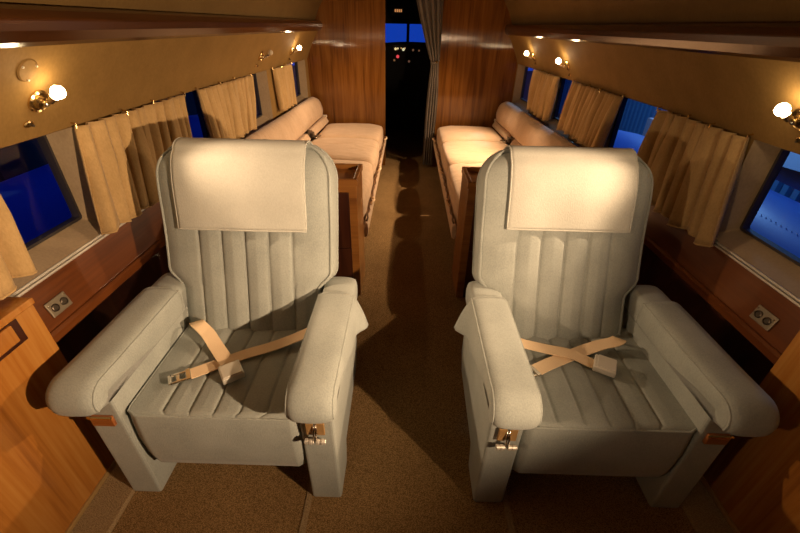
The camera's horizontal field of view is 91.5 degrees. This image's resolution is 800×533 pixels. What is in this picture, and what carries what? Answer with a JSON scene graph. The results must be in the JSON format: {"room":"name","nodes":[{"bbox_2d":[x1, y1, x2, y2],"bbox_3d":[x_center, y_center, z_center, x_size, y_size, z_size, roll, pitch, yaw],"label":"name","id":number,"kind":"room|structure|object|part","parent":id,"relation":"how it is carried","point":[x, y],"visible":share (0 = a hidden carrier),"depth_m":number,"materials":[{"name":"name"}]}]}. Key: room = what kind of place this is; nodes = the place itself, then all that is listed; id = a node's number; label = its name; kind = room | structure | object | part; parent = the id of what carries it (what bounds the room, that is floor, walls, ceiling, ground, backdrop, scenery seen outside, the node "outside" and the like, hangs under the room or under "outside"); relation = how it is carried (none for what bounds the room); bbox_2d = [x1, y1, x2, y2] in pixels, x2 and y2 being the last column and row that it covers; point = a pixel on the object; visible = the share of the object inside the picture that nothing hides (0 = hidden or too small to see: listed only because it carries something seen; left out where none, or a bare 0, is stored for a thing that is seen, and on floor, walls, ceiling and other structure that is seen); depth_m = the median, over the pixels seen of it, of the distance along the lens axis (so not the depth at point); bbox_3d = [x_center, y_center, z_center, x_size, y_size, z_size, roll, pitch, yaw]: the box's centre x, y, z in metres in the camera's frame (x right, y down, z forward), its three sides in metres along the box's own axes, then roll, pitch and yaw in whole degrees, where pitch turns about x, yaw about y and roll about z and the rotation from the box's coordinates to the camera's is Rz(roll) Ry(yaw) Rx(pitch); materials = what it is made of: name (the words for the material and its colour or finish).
{"room":"aircraft cabin","nodes":[
{"label":"aircraft cabin","id":0,"kind":"room"},
{"bbox_2d":[0,114,202,243],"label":"window","id":1,"kind":"structure","parent":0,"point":[36,203],"depth_m":1.99,"materials":[{"name":"blue glass"}]},
{"bbox_2d":[0,31,317,362],"bbox_3d":[-0.571,-0.518,1.575,1.268,2.120,5.800,2,32,0],"label":"wall","id":2,"kind":"structure","parent":0,"point":[102,79],"depth_m":1.45,"materials":[{"name":"wood"}]},
{"bbox_2d":[0,194,37,299],"bbox_3d":[-1.093,0.003,0.856,0.092,0.356,0.550,2,32,0],"label":"window curtain","id":3,"kind":"object","parent":2,"relation":"hanging from","point":[15,260],"visible":1,"depth_m":1.07,"materials":[{"name":"fabric"}]},
{"bbox_2d":[16,59,37,81],"bbox_3d":[-1.003,-0.529,1.050,0.037,0.060,0.068,0,32,-2],"label":"disc","id":4,"kind":"object","parent":2,"relation":"attached to","point":[27,69],"visible":1,"depth_m":1.04,"materials":[{"name":"metal"}]},
{"bbox_2d":[23,120,34,127],"bbox_3d":[-1.086,-0.417,1.145,0.022,0.021,0.037,2,32,0],"label":"light switch","id":5,"kind":"object","parent":2,"relation":"attached to","point":[27,124],"visible":1,"depth_m":1.14,"materials":[{"name":"gold metal"}]},
{"bbox_2d":[27,85,65,112],"bbox_3d":[-1.025,-0.483,1.128,0.107,0.075,0.069,9,33,12],"label":"reading lamp","id":6,"kind":"object","parent":2,"relation":"attached to","point":[38,100],"visible":1,"depth_m":1.12,"materials":[{"name":"gold metal"}]},
{"bbox_3d":[-1.051,-0.480,1.140,0.018,0.070,0.070,28,28,-15],"label":"plate","id":7,"kind":"part","parent":6,"relation":"part of","materials":[{"name":"gold metal"}]},
{"bbox_2d":[46,93,59,104],"bbox_3d":[-1.010,-0.486,1.135,0.030,0.032,0.026,28,28,-15],"label":"socket","id":8,"kind":"object","parent":6,"relation":"attached to","point":[52,98],"depth_m":1.13,"materials":[{"name":"gold metal"}]},
{"bbox_3d":[-0.986,-0.502,1.125,0.036,0.036,0.036,-24,40,-35],"label":"bulb","id":9,"kind":"part","parent":6,"relation":"part of","materials":[{"name":"white glass"}]},
{"bbox_2d":[0,127,100,289],"bbox_3d":[-1.164,-0.164,1.168,0.097,0.367,0.582,2,32,0],"label":"window","id":10,"kind":"structure","parent":2,"relation":"in","point":[60,149],"depth_m":1.35,"materials":[{"name":"plastic"}]},
{"bbox_3d":[-1.198,-0.182,1.158,0.028,0.320,0.510,2,32,0],"label":"frame","id":11,"kind":"part","parent":10,"relation":"part of","materials":[{"name":"grey"}]},
{"bbox_2d":[44,291,72,317],"bbox_3d":[-1.103,0.122,1.262,0.019,0.051,0.080,2,32,0],"label":"outlet plate","id":12,"kind":"object","parent":2,"relation":"attached to","point":[59,303],"visible":1,"depth_m":1.26,"materials":[{"name":"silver metal"}]},
{"bbox_2d":[51,303,59,311],"bbox_3d":[-1.100,0.131,1.246,0.008,0.026,0.026,-10,31,7],"label":"socket","id":13,"kind":"object","parent":12,"relation":"attached to","point":[55,307],"depth_m":1.24,"materials":[{"name":"grey metal"}]},
{"bbox_2d":[60,297,68,304],"bbox_3d":[-1.099,0.112,1.276,0.008,0.026,0.026,-10,31,7],"label":"socket","id":14,"kind":"object","parent":12,"relation":"attached to","point":[63,300],"depth_m":1.28,"materials":[{"name":"grey metal"}]},
{"bbox_2d":[8,209,144,296],"bbox_3d":[-1.093,-0.282,1.735,0.068,0.021,5.801,2,32,1],"label":"trim","id":15,"kind":"structure","parent":2,"relation":"attached to","point":[34,282],"depth_m":1.27,"materials":[{"name":"silver metal"}]},
{"bbox_2d":[65,459,134,532],"bbox_3d":[-0.996,0.968,1.036,0.132,0.026,3.300,2,32,0],"label":"trim","id":16,"kind":"structure","parent":2,"relation":"attached to","point":[102,510],"depth_m":1.31,"materials":[{"name":"carpet"}]},
{"bbox_2d":[70,91,191,234],"bbox_3d":[-1.074,-0.486,1.677,0.096,0.390,0.817,2,32,0],"label":"window curtain","id":17,"kind":"object","parent":2,"relation":"hanging from","point":[120,154],"visible":0.71,"depth_m":1.52,"materials":[{"name":"fabric"}]},
{"bbox_2d":[0,3,321,47],"bbox_3d":[-0.928,-0.851,1.378,0.130,0.090,5.802,2,32,1],"label":"overhead shelf","id":18,"kind":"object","parent":2,"relation":"attached to","point":[20,25],"depth_m":1.25,"materials":[{"name":"brown wood"}]},
{"bbox_2d":[156,87,210,137],"bbox_3d":[-1.135,-0.725,2.074,0.098,0.367,0.572,2,32,2],"label":"window","id":19,"kind":"structure","parent":2,"relation":"in","point":[205,132],"depth_m":2.26,"materials":[{"name":"glass"}]},
{"bbox_3d":[-1.169,-0.742,2.063,0.029,0.320,0.500,2,32,2],"label":"frame","id":20,"kind":"part","parent":19,"relation":"part of","materials":[{"name":"grey"}]},
{"bbox_3d":[-1.008,-0.477,2.888,0.087,0.530,3.632,2,32,2],"label":"panel","id":21,"kind":"part","parent":2,"relation":"part of","materials":[{"name":"brown wood"}]},
{"bbox_2d":[195,73,256,138],"bbox_3d":[-1.031,-0.981,2.436,0.086,0.346,0.722,3,32,2],"label":"window curtain","id":22,"kind":"object","parent":2,"relation":"hanging from","point":[228,109],"visible":0.87,"depth_m":2.36,"materials":[{"name":"fabric"}]},
{"bbox_2d":[240,70,272,136],"bbox_3d":[-1.085,-1.190,2.826,0.094,0.367,0.562,3,32,2],"label":"window","id":23,"kind":"structure","parent":2,"relation":"in","point":[265,116],"depth_m":3.03,"materials":[{"name":"plastic"}]},
{"bbox_3d":[-1.117,-1.207,2.815,0.027,0.320,0.490,3,32,2],"label":"frame","id":24,"kind":"part","parent":23,"relation":"part of","materials":[{"name":"grey"}]},
{"bbox_2d":[258,50,272,60],"bbox_3d":[-0.949,-1.485,2.743,0.110,0.074,0.067,-12,34,-21],"label":"reading lamp","id":25,"kind":"object","parent":2,"relation":"attached to","point":[270,52],"visible":1,"depth_m":2.73,"materials":[{"name":"gold metal"}]},
{"bbox_3d":[-0.972,-1.471,2.736,0.018,0.070,0.070,28,28,-15],"label":"plate","id":26,"kind":"part","parent":25,"relation":"part of","materials":[{"name":"gold metal"}]},
{"bbox_2d":[271,62,296,111],"bbox_3d":[-0.976,-1.540,3.337,0.080,0.344,0.482,2,32,0],"label":"window curtain","id":27,"kind":"object","parent":2,"relation":"hanging from","point":[284,84],"visible":1,"depth_m":3.26,"materials":[{"name":"fabric"}]},
{"bbox_2d":[290,45,301,54],"bbox_3d":[-0.905,-1.865,3.363,0.107,0.075,0.069,9,33,12],"label":"reading lamp","id":28,"kind":"object","parent":2,"relation":"attached to","point":[299,47],"visible":1,"depth_m":3.36,"materials":[{"name":"gold metal"}]},
{"bbox_2d":[290,60,307,107],"bbox_3d":[-1.020,-1.763,3.753,0.091,0.367,0.582,3,32,2],"label":"window","id":29,"kind":"structure","parent":2,"relation":"in","point":[300,69],"depth_m":3.96,"materials":[{"name":"plastic"}]},
{"bbox_3d":[-1.051,-1.780,3.741,0.026,0.320,0.510,3,32,2],"label":"frame","id":30,"kind":"part","parent":29,"relation":"part of","materials":[{"name":"grey"}]},
{"bbox_2d":[0,0,799,23],"bbox_3d":[0.075,-1.077,1.214,2.100,0.515,5.800,2,32,0],"label":"ceiling","id":31,"kind":"structure","parent":0,"point":[521,11],"depth_m":1.76,"materials":[{"name":"fabric"}]},
{"bbox_2d":[111,129,695,532],"bbox_3d":[0.068,-0.266,3.128,2.500,0.040,8.200,2,32,0],"label":"floor","id":32,"kind":"structure","parent":0,"point":[408,442],"depth_m":1.46,"materials":[{"name":"carpet"}]},
{"bbox_2d":[0,297,113,532],"bbox_3d":[-1.096,0.940,0.379,0.117,0.708,2.109,2,32,0],"label":"base cabinet","id":33,"kind":"object","parent":32,"relation":"on","point":[51,463],"visible":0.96,"depth_m":1.11,"materials":[{"name":"brown wood"}]},
{"bbox_3d":[-1.039,0.378,0.720,0.010,0.054,0.760,2,32,0],"label":"drawer","id":34,"kind":"part","parent":33,"relation":"part of","materials":[{"name":"brown wood"}]},
{"bbox_2d":[45,137,367,496],"bbox_3d":[-0.527,0.169,1.367,0.817,1.052,0.818,2,32,0],"label":"lounge armchair","id":35,"kind":"object","parent":32,"relation":"on","point":[244,352],"visible":1,"depth_m":1.31,"materials":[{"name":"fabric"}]},
{"bbox_3d":[-0.868,0.432,1.455,0.102,0.500,0.538,2,32,0],"label":"frame","id":36,"kind":"part","parent":35,"relation":"part of","materials":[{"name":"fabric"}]},
{"bbox_3d":[-0.867,0.209,1.297,0.118,0.105,0.621,2,32,0],"label":"armrest","id":37,"kind":"part","parent":35,"relation":"part of","materials":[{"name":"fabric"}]},
{"bbox_2d":[129,326,306,465],"bbox_3d":[-0.548,0.424,1.403,0.534,0.277,0.480,2,32,0],"label":"seat cushion","id":38,"kind":"object","parent":35,"relation":"on","point":[181,409],"depth_m":1.22,"materials":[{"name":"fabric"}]},
{"bbox_3d":[-0.553,-0.075,1.466,0.626,0.734,0.394,2,32,0],"label":"backrest","id":39,"kind":"part","parent":35,"relation":"part of","materials":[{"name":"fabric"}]},
{"bbox_3d":[-0.266,0.515,1.149,0.028,0.018,0.018,2,32,0],"label":"lever knob","id":40,"kind":"part","parent":35,"relation":"part of","materials":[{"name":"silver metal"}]},
{"bbox_3d":[-0.252,0.486,1.137,0.006,0.064,0.021,2,32,0],"label":"lever arm","id":41,"kind":"part","parent":35,"relation":"part of","materials":[{"name":"silver metal"}]},
{"bbox_3d":[-0.248,0.473,1.141,0.055,0.052,0.010,2,32,0],"label":"lever plate","id":42,"kind":"part","parent":35,"relation":"part of","materials":[{"name":"brown wood"}]},
{"bbox_3d":[-0.245,0.486,1.136,0.006,0.064,0.021,2,32,0],"label":"lever arm","id":43,"kind":"part","parent":35,"relation":"part of","materials":[{"name":"silver metal"}]},
{"bbox_3d":[-0.232,0.516,1.149,0.028,0.018,0.018,2,32,0],"label":"lever knob","id":44,"kind":"part","parent":35,"relation":"part of","materials":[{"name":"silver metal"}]},
{"bbox_3d":[-0.242,0.449,1.450,0.102,0.500,0.538,2,32,0],"label":"frame","id":45,"kind":"part","parent":35,"relation":"part of","materials":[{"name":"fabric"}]},
{"bbox_3d":[-0.233,0.226,1.292,0.118,0.105,0.621,2,32,0],"label":"armrest","id":46,"kind":"part","parent":35,"relation":"part of","materials":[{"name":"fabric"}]},
{"bbox_2d":[299,481,312,532],"bbox_3d":[-0.329,1.180,0.739,0.020,0.004,2.200,2,32,0],"label":"track","id":47,"kind":"object","parent":32,"relation":"on","point":[302,529],"visible":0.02,"depth_m":1.31,"materials":[{"name":"metal"}]},
{"bbox_2d":[244,97,386,236],"bbox_3d":[-0.582,-0.900,3.380,0.927,0.748,2.242,2,32,0],"label":"couch","id":48,"kind":"object","parent":32,"relation":"on","point":[348,143],"visible":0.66,"depth_m":3.38,"materials":[{"name":"beige fabric"}]},
{"bbox_2d":[311,137,378,177],"bbox_3d":[-0.526,-0.968,3.472,0.658,0.227,0.680,2,32,0],"label":"seat cushion","id":49,"kind":"object","parent":48,"relation":"on","point":[338,148],"depth_m":3.35,"materials":[{"name":"fabric"}]},
{"bbox_2d":[316,123,382,153],"bbox_3d":[-0.502,-1.321,4.042,0.636,0.228,0.640,2,32,0],"label":"seat cushion","id":50,"kind":"object","parent":48,"relation":"on","point":[374,132],"depth_m":3.87,"materials":[{"name":"fabric"}]},
{"bbox_2d":[332,159,372,220],"bbox_3d":[-0.556,-0.558,2.809,0.684,0.230,0.860,2,32,0],"label":"seat cushion","id":51,"kind":"object","parent":48,"relation":"on","point":[367,172],"depth_m":2.79,"materials":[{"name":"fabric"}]},
{"bbox_3d":[-0.186,-0.863,3.376,0.020,0.024,2.192,2,32,0],"label":"cord","id":52,"kind":"part","parent":48,"relation":"part of","materials":[{"name":"beige fabric"}]},
{"bbox_2d":[334,163,364,294],"bbox_3d":[-0.484,-0.207,2.287,0.524,0.724,0.295,2,32,0],"label":"locker","id":53,"kind":"object","parent":32,"relation":"on","point":[351,253],"visible":0.33,"depth_m":2.17,"materials":[{"name":"brown wood"}]},
{"bbox_3d":[-0.505,0.026,2.280,0.462,0.315,0.012,2,32,0],"label":"drawer","id":54,"kind":"part","parent":53,"relation":"part of","materials":[{"name":"brown wood"}]},
{"bbox_3d":[-0.499,-0.250,2.109,0.462,0.326,0.012,2,32,0],"label":"drawer","id":55,"kind":"part","parent":53,"relation":"part of","materials":[{"name":"brown wood"}]},
{"bbox_2d":[334,163,362,185],"bbox_3d":[-0.477,-0.506,2.115,0.524,0.035,0.272,2,32,0],"label":"tray","id":56,"kind":"object","parent":53,"relation":"on","point":[348,174],"depth_m":2.13,"materials":[{"name":"brown wood"}]},
{"bbox_2d":[452,166,480,297],"bbox_3d":[0.603,-0.178,2.279,0.524,0.724,0.295,2,32,0],"label":"locker","id":57,"kind":"object","parent":32,"relation":"on","point":[462,275],"visible":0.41,"depth_m":2.20,"materials":[{"name":"brown wood"}]},
{"bbox_3d":[0.612,0.056,2.272,0.462,0.315,0.012,2,32,0],"label":"drawer","id":58,"kind":"part","parent":57,"relation":"part of","materials":[{"name":"brown wood"}]},
{"bbox_2d":[461,166,480,188],"bbox_3d":[0.610,-0.476,2.107,0.524,0.035,0.272,2,32,0],"label":"tray","id":59,"kind":"object","parent":57,"relation":"on","point":[469,174],"depth_m":2.13,"materials":[{"name":"brown wood"}]},
{"bbox_3d":[0.618,-0.220,2.101,0.462,0.326,0.012,2,32,0],"label":"drawer","id":60,"kind":"part","parent":57,"relation":"part of","materials":[{"name":"brown wood"}]},
{"bbox_2d":[432,102,576,238],"bbox_3d":[0.741,-0.864,3.369,0.896,0.748,2.240,2,32,0],"label":"couch","id":61,"kind":"object","parent":32,"relation":"on","point":[457,146],"visible":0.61,"depth_m":3.36,"materials":[{"name":"beige fabric"}]},
{"bbox_3d":[0.358,-0.849,3.372,0.020,0.024,2.192,2,32,0],"label":"cord","id":62,"kind":"part","parent":61,"relation":"part of","materials":[{"name":"beige fabric"}]},
{"bbox_2d":[446,163,482,223],"bbox_3d":[0.702,-0.525,2.799,0.684,0.230,0.860,2,32,0],"label":"seat cushion","id":63,"kind":"object","parent":61,"relation":"on","point":[454,174],"depth_m":2.77,"materials":[{"name":"fabric"}]},
{"bbox_2d":[436,126,503,155],"bbox_3d":[0.708,-1.288,4.032,0.636,0.228,0.640,2,32,0],"label":"seat cushion","id":64,"kind":"object","parent":61,"relation":"on","point":[445,134],"depth_m":3.88,"materials":[{"name":"fabric"}]},
{"bbox_2d":[440,141,506,179],"bbox_3d":[0.705,-0.934,3.463,0.658,0.227,0.680,2,32,0],"label":"seat cushion","id":65,"kind":"object","parent":61,"relation":"on","point":[452,152],"depth_m":3.35,"materials":[{"name":"fabric"}]},
{"bbox_2d":[503,490,514,532],"bbox_3d":[0.352,1.198,0.733,0.020,0.004,2.200,2,32,0],"label":"track","id":66,"kind":"object","parent":32,"relation":"on","point":[508,513],"visible":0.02,"depth_m":1.32,"materials":[{"name":"metal"}]},
{"bbox_2d":[454,145,779,507],"bbox_3d":[0.603,0.194,1.375,0.799,1.044,0.854,2,32,0],"label":"lounge armchair","id":67,"kind":"object","parent":32,"relation":"on","point":[571,365],"visible":1,"depth_m":1.33,"materials":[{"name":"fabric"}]},
{"bbox_3d":[0.315,0.241,1.288,0.118,0.105,0.621,2,32,0],"label":"armrest","id":68,"kind":"part","parent":67,"relation":"part of","materials":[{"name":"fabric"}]},
{"bbox_3d":[0.314,0.464,1.446,0.102,0.500,0.538,2,32,0],"label":"frame","id":69,"kind":"part","parent":67,"relation":"part of","materials":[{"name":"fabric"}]},
{"bbox_3d":[0.296,0.530,1.145,0.028,0.018,0.018,2,32,0],"label":"lever knob","id":70,"kind":"part","parent":67,"relation":"part of","materials":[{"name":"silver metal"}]},
{"bbox_3d":[0.310,0.501,1.132,0.006,0.064,0.021,2,32,0],"label":"lever arm","id":71,"kind":"part","parent":67,"relation":"part of","materials":[{"name":"silver metal"}]},
{"bbox_3d":[0.314,0.489,1.137,0.055,0.052,0.010,2,32,0],"label":"lever plate","id":72,"kind":"part","parent":67,"relation":"part of","materials":[{"name":"brown wood"}]},
{"bbox_3d":[0.317,0.501,1.132,0.006,0.064,0.021,2,32,0],"label":"lever arm","id":73,"kind":"part","parent":67,"relation":"part of","materials":[{"name":"silver metal"}]},
{"bbox_3d":[0.330,0.531,1.144,0.028,0.018,0.018,2,32,0],"label":"lever knob","id":74,"kind":"part","parent":67,"relation":"part of","materials":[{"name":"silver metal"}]},
{"bbox_3d":[0.592,-0.047,1.476,0.612,0.731,0.429,2,32,0],"label":"backrest","id":75,"kind":"part","parent":67,"relation":"part of","materials":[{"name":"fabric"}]},
{"bbox_2d":[512,327,695,477],"bbox_3d":[0.620,0.455,1.394,0.534,0.277,0.480,2,32,0],"label":"seat cushion","id":76,"kind":"object","parent":67,"relation":"on","point":[635,422],"depth_m":1.21,"materials":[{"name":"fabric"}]},
{"bbox_3d":[0.930,0.258,1.284,0.118,0.105,0.621,2,32,0],"label":"armrest","id":77,"kind":"part","parent":67,"relation":"part of","materials":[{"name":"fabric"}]},
{"bbox_3d":[0.921,0.481,1.441,0.102,0.500,0.538,2,32,0],"label":"frame","id":78,"kind":"part","parent":67,"relation":"part of","materials":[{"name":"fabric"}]},
{"bbox_2d":[703,331,799,532],"bbox_3d":[1.123,1.000,0.362,0.117,0.708,2.109,2,32,0],"label":"base cabinet","id":79,"kind":"object","parent":32,"relation":"on","point":[756,480],"visible":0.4,"depth_m":1.16,"materials":[{"name":"brown wood"}]},
{"bbox_2d":[307,0,516,166],"bbox_3d":[0.123,-2.054,4.040,2.300,2.040,0.035,2,32,0],"label":"wall","id":80,"kind":"structure","parent":0,"point":[346,58],"depth_m":4.00,"materials":[{"name":"brown wood"}]},
{"bbox_2d":[416,0,443,164],"bbox_3d":[0.227,-1.982,4.003,0.356,1.901,0.075,2,32,0],"label":"curtain","id":81,"kind":"object","parent":80,"relation":"hanging from","point":[430,11],"visible":1,"depth_m":3.93,"materials":[{"name":"fabric"}]},
{"bbox_2d":[502,35,799,384],"bbox_3d":[0.696,-0.484,1.566,1.268,2.120,5.800,2,32,0],"label":"wall","id":82,"kind":"structure","parent":0,"point":[741,95],"depth_m":1.49,"materials":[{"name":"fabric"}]},
{"bbox_2d":[512,64,532,112],"bbox_3d":[1.243,-1.742,3.799,0.091,0.367,0.572,0,32,-1],"label":"window","id":83,"kind":"structure","parent":82,"relation":"in","point":[518,100],"depth_m":4.00,"materials":[{"name":"plastic"}]},
{"bbox_3d":[1.275,-1.756,3.787,0.026,0.320,0.500,0,32,-1],"label":"frame","id":84,"kind":"part","parent":83,"relation":"part of","materials":[{"name":"grey"}]},
{"bbox_2d":[524,51,535,60],"bbox_3d":[1.131,-1.823,3.376,0.107,0.075,0.069,-6,33,-11],"label":"reading lamp","id":85,"kind":"object","parent":82,"relation":"attached to","point":[526,53],"visible":1,"depth_m":3.37,"materials":[{"name":"gold metal"}]},
{"bbox_2d":[526,68,560,120],"bbox_3d":[1.182,-1.446,3.267,0.090,0.346,0.575,1,32,-1],"label":"window curtain","id":86,"kind":"object","parent":82,"relation":"hanging from","point":[543,88],"visible":1,"depth_m":3.19,"materials":[{"name":"fabric"}]},
{"bbox_2d":[543,75,577,138],"bbox_3d":[1.261,-1.225,2.966,0.094,0.367,0.552,0,32,-1],"label":"window","id":87,"kind":"structure","parent":82,"relation":"in","point":[552,123],"depth_m":3.15,"materials":[{"name":"plastic"}]},
{"bbox_3d":[1.294,-1.240,2.954,0.027,0.320,0.480,0,32,-1],"label":"frame","id":88,"kind":"part","parent":87,"relation":"part of","materials":[{"name":"grey"}]},
{"bbox_2d":[556,58,569,69],"bbox_3d":[1.146,-1.417,2.732,0.107,0.075,0.069,-6,33,-11],"label":"reading lamp","id":89,"kind":"object","parent":82,"relation":"attached to","point":[566,65],"visible":1,"depth_m":2.73,"materials":[{"name":"gold metal"}]},
{"bbox_3d":[1.172,-1.413,2.744,0.018,0.070,0.070,-25,28,16],"label":"plate","id":90,"kind":"part","parent":89,"relation":"part of","materials":[{"name":"gold metal"}]},
{"bbox_2d":[556,79,625,147],"bbox_3d":[1.196,-0.988,2.527,0.086,0.346,0.759,1,32,-1],"label":"window curtain","id":91,"kind":"object","parent":82,"relation":"hanging from","point":[588,114],"visible":0.98,"depth_m":2.44,"materials":[{"name":"fabric"}]},
{"bbox_2d":[603,92,660,147],"bbox_3d":[1.278,-0.716,2.145,0.099,0.367,0.582,1,32,-1],"label":"window","id":92,"kind":"structure","parent":82,"relation":"in","point":[609,143],"depth_m":2.35,"materials":[{"name":"glass"}]},
{"bbox_3d":[1.312,-0.731,2.134,0.029,0.320,0.510,0,32,-1],"label":"frame","id":93,"kind":"part","parent":92,"relation":"part of","materials":[{"name":"grey"}]},
{"bbox_3d":[1.151,-0.419,2.872,0.087,0.530,3.632,1,32,-1],"label":"panel","id":94,"kind":"part","parent":82,"relation":"part of","materials":[{"name":"brown wood"}]},
{"bbox_2d":[505,23,799,61],"bbox_3d":[1.068,-0.797,1.363,0.130,0.090,5.802,1,32,0],"label":"overhead shelf","id":95,"kind":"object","parent":82,"relation":"attached to","point":[772,41],"depth_m":1.39,"materials":[{"name":"brown wood"}]},
{"bbox_2d":[511,102,799,307],"bbox_3d":[1.207,-0.220,1.717,0.068,0.021,5.801,1,32,0],"label":"trim","id":96,"kind":"structure","parent":82,"relation":"attached to","point":[787,294],"depth_m":1.34,"materials":[{"name":"silver metal"}]},
{"bbox_2d":[637,106,753,246],"bbox_3d":[1.198,-0.402,1.654,0.097,0.422,0.651,2,32,0],"label":"window curtain","id":97,"kind":"object","parent":82,"relation":"hanging from","point":[695,167],"visible":0.84,"depth_m":1.58,"materials":[{"name":"fabric"}]},
{"bbox_2d":[680,476,739,532],"bbox_3d":[1.032,1.023,1.020,0.132,0.026,3.300,2,32,0],"label":"trim","id":98,"kind":"structure","parent":82,"relation":"attached to","point":[704,511],"depth_m":1.32,"materials":[{"name":"carpet"}]},
{"bbox_2d":[716,140,799,297],"bbox_3d":[1.264,-0.129,1.198,0.097,0.367,0.577,2,32,0],"label":"window","id":99,"kind":"structure","parent":82,"relation":"in","point":[763,162],"depth_m":1.38,"materials":[{"name":"plastic"}]},
{"bbox_3d":[1.298,-0.145,1.188,0.028,0.320,0.505,2,32,0],"label":"frame","id":100,"kind":"part","parent":99,"relation":"part of","materials":[{"name":"grey"}]},
{"bbox_2d":[749,305,778,330],"bbox_3d":[1.188,0.168,1.275,0.019,0.051,0.080,2,32,0],"label":"outlet plate","id":101,"kind":"object","parent":82,"relation":"attached to","point":[761,315],"visible":1,"depth_m":1.27,"materials":[{"name":"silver metal"}]},
{"bbox_2d":[754,310,762,317],"bbox_3d":[1.185,0.157,1.290,0.008,0.026,0.026,13,31,-6],"label":"socket","id":102,"kind":"object","parent":101,"relation":"attached to","point":[757,313],"depth_m":1.29,"materials":[{"name":"grey metal"}]},
{"bbox_2d":[762,317,771,324],"bbox_3d":[1.184,0.176,1.259,0.008,0.026,0.026,13,31,-6],"label":"socket","id":103,"kind":"object","parent":101,"relation":"attached to","point":[765,320],"depth_m":1.26,"materials":[{"name":"grey metal"}]},
{"bbox_2d":[774,103,799,129],"bbox_3d":[1.143,-0.431,1.131,0.107,0.075,0.069,-6,33,-11],"label":"reading lamp","id":104,"kind":"object","parent":82,"relation":"attached to","point":[782,110],"visible":1,"depth_m":1.13,"materials":[{"name":"gold metal"}]},
{"bbox_3d":[1.105,-0.453,1.128,0.036,0.036,0.036,-24,40,-35],"label":"bulb","id":105,"kind":"part","parent":104,"relation":"part of","materials":[{"name":"white glass"}]},
{"bbox_2d":[780,111,793,121],"bbox_3d":[1.129,-0.436,1.138,0.030,0.032,0.026,-25,28,16],"label":"socket","id":106,"kind":"object","parent":104,"relation":"attached to","point":[787,116],"depth_m":1.13,"materials":[{"name":"gold metal"}]},
{"bbox_3d":[1.169,-0.427,1.142,0.018,0.070,0.070,-25,28,16],"label":"plate","id":107,"kind":"part","parent":104,"relation":"part of","materials":[{"name":"gold metal"}]},
{"bbox_3d":[0.142,-2.502,4.877,1.900,2.000,1.850,2,32,0],"label":"wall","id":108,"kind":"structure","parent":0,"visible":0},
{"bbox_2d":[392,0,403,15],"bbox_3d":[-0.018,-3.398,4.950,0.150,0.360,0.108,2,32,0],"label":"overhead sign","id":109,"kind":"object","parent":108,"relation":"attached to","point":[398,10],"visible":1,"depth_m":4.97,"materials":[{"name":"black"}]},
{"bbox_2d":[385,0,428,129],"bbox_3d":[0.160,-2.956,5.630,1.900,2.000,0.070,2,32,0],"label":"window","id":110,"kind":"structure","parent":108,"relation":"in","point":[405,100],"depth_m":5.88,"materials":[{"name":"black glass"}]},
{"bbox_3d":[0.110,-3.179,5.476,0.040,0.400,0.040,2,32,0],"label":"post","id":111,"kind":"part","parent":110,"relation":"part of","materials":[{"name":"black metal"}]},
{"bbox_2d":[385,42,430,79],"bbox_3d":[0.154,-2.814,5.341,1.336,0.462,0.152,2,32,0],"label":"panel","id":112,"kind":"object","parent":108,"relation":"attached to","point":[403,60],"visible":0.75,"depth_m":5.30,"materials":[{"name":"black"}]},
{"label":"outside","id":113,"kind":"structure","parent":0,"visible":0},
{"bbox_2d":[256,65,560,117],"bbox_3d":[0.065,0.360,4.927,60.000,0.100,60.000,2,32,0],"label":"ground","id":114,"kind":"structure","parent":113,"point":[529,73],"depth_m":22.14,"materials":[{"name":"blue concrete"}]},
{"bbox_2d":[0,75,255,181],"bbox_3d":[-6.294,-3.671,4.939,0.170,6.500,26.000,2,32,0],"label":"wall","id":115,"kind":"structure","parent":114,"relation":"on","point":[23,157],"depth_m":6.55,"materials":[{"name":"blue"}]},
{"bbox_2d":[642,118,653,135],"bbox_3d":[4.670,-2.025,7.456,0.400,1.455,0.560,2,32,0],"label":"board","id":116,"kind":"object","parent":114,"relation":"on","point":[649,120],"visible":0.07,"depth_m":7.32,"materials":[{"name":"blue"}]},
{"bbox_2d":[558,79,799,202],"bbox_3d":[6.198,-3.861,5.693,0.158,6.500,24.000,2,32,0],"label":"wall","id":117,"kind":"structure","parent":114,"relation":"on","point":[635,116],"depth_m":10.10,"materials":[{"name":"blue"}]},
{"bbox_2d":[613,130,799,257],"bbox_3d":[3.796,0.494,2.719,4.300,2.140,5.460,2,32,0],"label":"aircraft wing","id":118,"kind":"object","parent":114,"relation":"on","point":[777,219],"visible":0.07,"depth_m":2.14,"materials":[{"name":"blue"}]},
{"bbox_3d":[4.256,-0.131,1.874,3.400,0.170,3.300,2,32,0],"label":"wing panel","id":119,"kind":"part","parent":118,"relation":"part of","materials":[{"name":"white"}]}
]}

